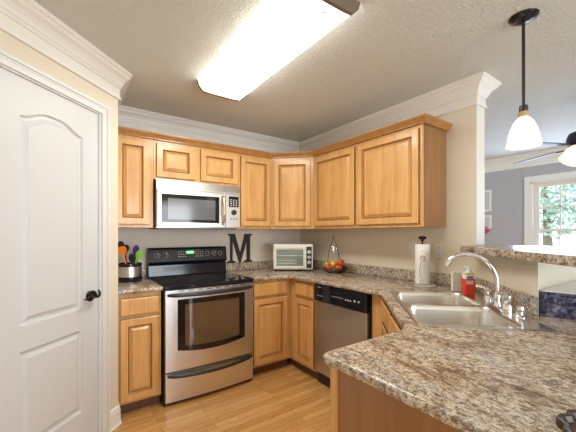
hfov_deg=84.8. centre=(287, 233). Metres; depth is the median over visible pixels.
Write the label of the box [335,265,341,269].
apple
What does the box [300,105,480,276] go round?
wall
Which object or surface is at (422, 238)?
paper towel holder
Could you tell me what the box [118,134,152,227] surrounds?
upper cabinet
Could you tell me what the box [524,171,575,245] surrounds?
window
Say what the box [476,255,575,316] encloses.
wall
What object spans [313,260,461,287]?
backsplash
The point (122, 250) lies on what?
spatula
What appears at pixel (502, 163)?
trim
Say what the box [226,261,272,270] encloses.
backsplash
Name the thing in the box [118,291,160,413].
base cabinet
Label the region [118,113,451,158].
crown molding
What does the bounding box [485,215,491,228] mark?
picture frame
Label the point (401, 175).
upper cabinet
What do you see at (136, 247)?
spatula
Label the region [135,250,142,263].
spatula
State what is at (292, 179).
upper cabinet
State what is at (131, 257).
spoon
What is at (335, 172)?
upper cabinet
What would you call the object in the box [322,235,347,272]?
fruit basket
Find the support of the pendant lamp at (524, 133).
hanging from the ceiling
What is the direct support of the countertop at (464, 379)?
on the base cabinet at (384, 322)
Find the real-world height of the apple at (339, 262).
0.083 m
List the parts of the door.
lever handle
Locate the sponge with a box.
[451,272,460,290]
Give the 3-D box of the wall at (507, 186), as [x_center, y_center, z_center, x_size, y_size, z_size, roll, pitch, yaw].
[4.077,0.108,3.500,0.120,2.433,9.000,0,0,-35]
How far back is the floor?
2.36 m
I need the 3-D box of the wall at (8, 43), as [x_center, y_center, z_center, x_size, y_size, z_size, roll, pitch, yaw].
[-1.398,0.108,1.678,0.518,2.433,2.415,0,0,-4]
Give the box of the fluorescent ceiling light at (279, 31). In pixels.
[197,0,359,100]
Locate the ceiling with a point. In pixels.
(388, 53)
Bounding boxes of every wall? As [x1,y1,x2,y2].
[0,30,117,410]
[118,228,299,277]
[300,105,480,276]
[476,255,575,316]
[484,162,575,244]
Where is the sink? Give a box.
[389,290,556,331]
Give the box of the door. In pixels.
[0,67,100,431]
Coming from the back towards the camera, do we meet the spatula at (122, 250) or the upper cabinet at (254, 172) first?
the upper cabinet at (254, 172)
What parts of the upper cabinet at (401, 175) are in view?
door, panel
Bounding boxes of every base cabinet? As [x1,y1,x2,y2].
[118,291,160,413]
[252,279,289,374]
[290,279,318,378]
[330,367,459,431]
[372,295,402,337]
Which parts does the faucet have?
spout, handle, spout, plate, lever, handle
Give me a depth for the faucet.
1.69 m
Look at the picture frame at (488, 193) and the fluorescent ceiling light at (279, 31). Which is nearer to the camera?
the fluorescent ceiling light at (279, 31)
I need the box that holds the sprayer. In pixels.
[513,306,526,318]
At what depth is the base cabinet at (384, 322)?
2.15 m
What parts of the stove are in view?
control panel, oven door, drawer, handle, handle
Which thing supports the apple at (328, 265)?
in the fruit basket
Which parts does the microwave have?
door, handle, control panel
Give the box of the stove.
[147,246,253,405]
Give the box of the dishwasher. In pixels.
[314,283,371,387]
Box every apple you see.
[325,263,331,269]
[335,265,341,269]
[337,260,344,265]
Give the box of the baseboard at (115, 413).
[110,402,121,431]
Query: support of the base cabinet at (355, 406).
on the floor
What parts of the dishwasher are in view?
control panel, door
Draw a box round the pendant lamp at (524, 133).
[505,8,541,149]
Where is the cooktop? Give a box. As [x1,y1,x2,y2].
[147,272,253,290]
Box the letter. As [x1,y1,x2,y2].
[226,234,252,262]
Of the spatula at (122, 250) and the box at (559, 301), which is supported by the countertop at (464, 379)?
the box at (559, 301)
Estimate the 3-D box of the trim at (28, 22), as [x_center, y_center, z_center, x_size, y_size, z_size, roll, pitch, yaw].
[-0.793,-1.016,2.615,3.524,0.182,3.215,0,0,-35]
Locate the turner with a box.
[125,245,128,262]
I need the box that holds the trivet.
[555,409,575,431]
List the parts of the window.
sash, sash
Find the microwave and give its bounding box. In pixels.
[149,179,239,229]
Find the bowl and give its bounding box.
[322,266,347,272]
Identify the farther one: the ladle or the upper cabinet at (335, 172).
the upper cabinet at (335, 172)
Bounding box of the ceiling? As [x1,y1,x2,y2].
[34,0,575,159]
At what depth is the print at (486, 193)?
4.82 m
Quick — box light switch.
[409,242,416,254]
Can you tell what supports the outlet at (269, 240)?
attached to the wall at (145, 238)
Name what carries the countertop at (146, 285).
on the base cabinet at (139, 314)
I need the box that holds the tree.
[540,184,575,245]
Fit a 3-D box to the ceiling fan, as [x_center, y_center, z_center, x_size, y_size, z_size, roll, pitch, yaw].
[2.357,-0.829,2.502,0.976,0.555,0.976,0,0,39]
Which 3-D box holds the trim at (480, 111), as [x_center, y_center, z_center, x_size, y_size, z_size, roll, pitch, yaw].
[1.407,-0.420,2.304,0.118,1.007,0.007,0,0,-35]
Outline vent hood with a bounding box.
[156,179,239,194]
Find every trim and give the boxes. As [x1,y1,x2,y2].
[0,0,501,152]
[0,49,109,431]
[476,105,484,244]
[485,146,568,172]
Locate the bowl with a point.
(333, 271)
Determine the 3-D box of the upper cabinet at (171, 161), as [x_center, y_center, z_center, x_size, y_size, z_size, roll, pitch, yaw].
[-0.896,-0.626,3.004,0.788,0.338,0.350,0,0,-35]
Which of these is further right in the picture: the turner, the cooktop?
the cooktop
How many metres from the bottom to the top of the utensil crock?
0.151 m
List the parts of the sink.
bowl, bowl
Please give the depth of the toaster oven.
3.36 m
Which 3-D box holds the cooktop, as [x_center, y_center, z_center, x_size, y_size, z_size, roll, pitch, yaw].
[-0.786,0.418,2.842,0.770,0.034,0.624,0,0,-35]
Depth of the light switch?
2.68 m
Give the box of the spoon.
[128,254,134,263]
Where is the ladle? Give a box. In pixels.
[118,241,126,263]
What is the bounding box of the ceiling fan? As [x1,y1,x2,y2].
[506,131,575,165]
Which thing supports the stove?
on the floor
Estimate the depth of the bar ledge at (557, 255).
1.63 m
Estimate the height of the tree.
5.347 m
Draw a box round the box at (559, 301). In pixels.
[540,281,575,319]
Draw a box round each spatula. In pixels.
[118,246,126,263]
[133,245,138,263]
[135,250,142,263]
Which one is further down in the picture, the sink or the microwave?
the sink
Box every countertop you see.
[118,277,162,294]
[226,267,575,431]
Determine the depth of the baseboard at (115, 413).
2.14 m
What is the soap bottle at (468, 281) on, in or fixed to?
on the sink
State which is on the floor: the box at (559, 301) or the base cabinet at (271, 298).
the base cabinet at (271, 298)
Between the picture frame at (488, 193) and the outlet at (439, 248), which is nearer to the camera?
the outlet at (439, 248)
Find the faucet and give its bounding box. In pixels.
[444,252,512,312]
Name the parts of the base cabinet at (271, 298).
drawer, door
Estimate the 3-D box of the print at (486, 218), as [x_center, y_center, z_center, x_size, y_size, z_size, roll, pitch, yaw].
[3.022,-0.172,4.854,0.002,0.145,0.150,0,0,-35]
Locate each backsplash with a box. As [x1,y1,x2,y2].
[142,268,145,276]
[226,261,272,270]
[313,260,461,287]
[474,277,537,315]
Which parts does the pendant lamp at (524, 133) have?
rod, lamp shade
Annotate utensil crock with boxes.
[118,262,141,282]
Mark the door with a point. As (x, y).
(50, 293)
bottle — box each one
[462,266,474,294]
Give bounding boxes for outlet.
[267,238,271,247]
[435,244,443,258]
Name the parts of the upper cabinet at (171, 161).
door, door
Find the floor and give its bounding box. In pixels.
[113,358,329,431]
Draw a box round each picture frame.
[485,190,491,210]
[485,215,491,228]
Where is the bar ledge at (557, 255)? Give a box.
[460,245,575,266]
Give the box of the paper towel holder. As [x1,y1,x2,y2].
[408,236,436,287]
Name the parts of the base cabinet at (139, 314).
drawer, door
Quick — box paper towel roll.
[415,244,429,283]
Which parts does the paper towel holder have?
tension arm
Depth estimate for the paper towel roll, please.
2.39 m
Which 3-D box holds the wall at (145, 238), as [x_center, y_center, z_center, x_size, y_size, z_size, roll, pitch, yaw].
[-0.692,0.108,3.438,2.236,2.433,0.120,0,0,-35]
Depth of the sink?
1.73 m
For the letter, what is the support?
on the backsplash at (258, 264)
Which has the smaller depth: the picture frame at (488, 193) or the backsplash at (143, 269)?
the backsplash at (143, 269)
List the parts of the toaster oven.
door, control panel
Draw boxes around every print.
[485,192,488,208]
[485,217,488,226]
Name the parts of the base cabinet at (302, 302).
drawer, door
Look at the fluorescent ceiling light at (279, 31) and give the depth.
1.71 m
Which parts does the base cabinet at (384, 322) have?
door, drawer, drawer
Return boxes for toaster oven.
[273,244,312,270]
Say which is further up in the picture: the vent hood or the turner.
the vent hood
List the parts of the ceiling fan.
blade, blade, lamp shade, lamp shade, motor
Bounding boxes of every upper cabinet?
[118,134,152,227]
[153,140,237,185]
[237,153,270,228]
[271,157,313,229]
[314,144,363,228]
[357,124,445,227]

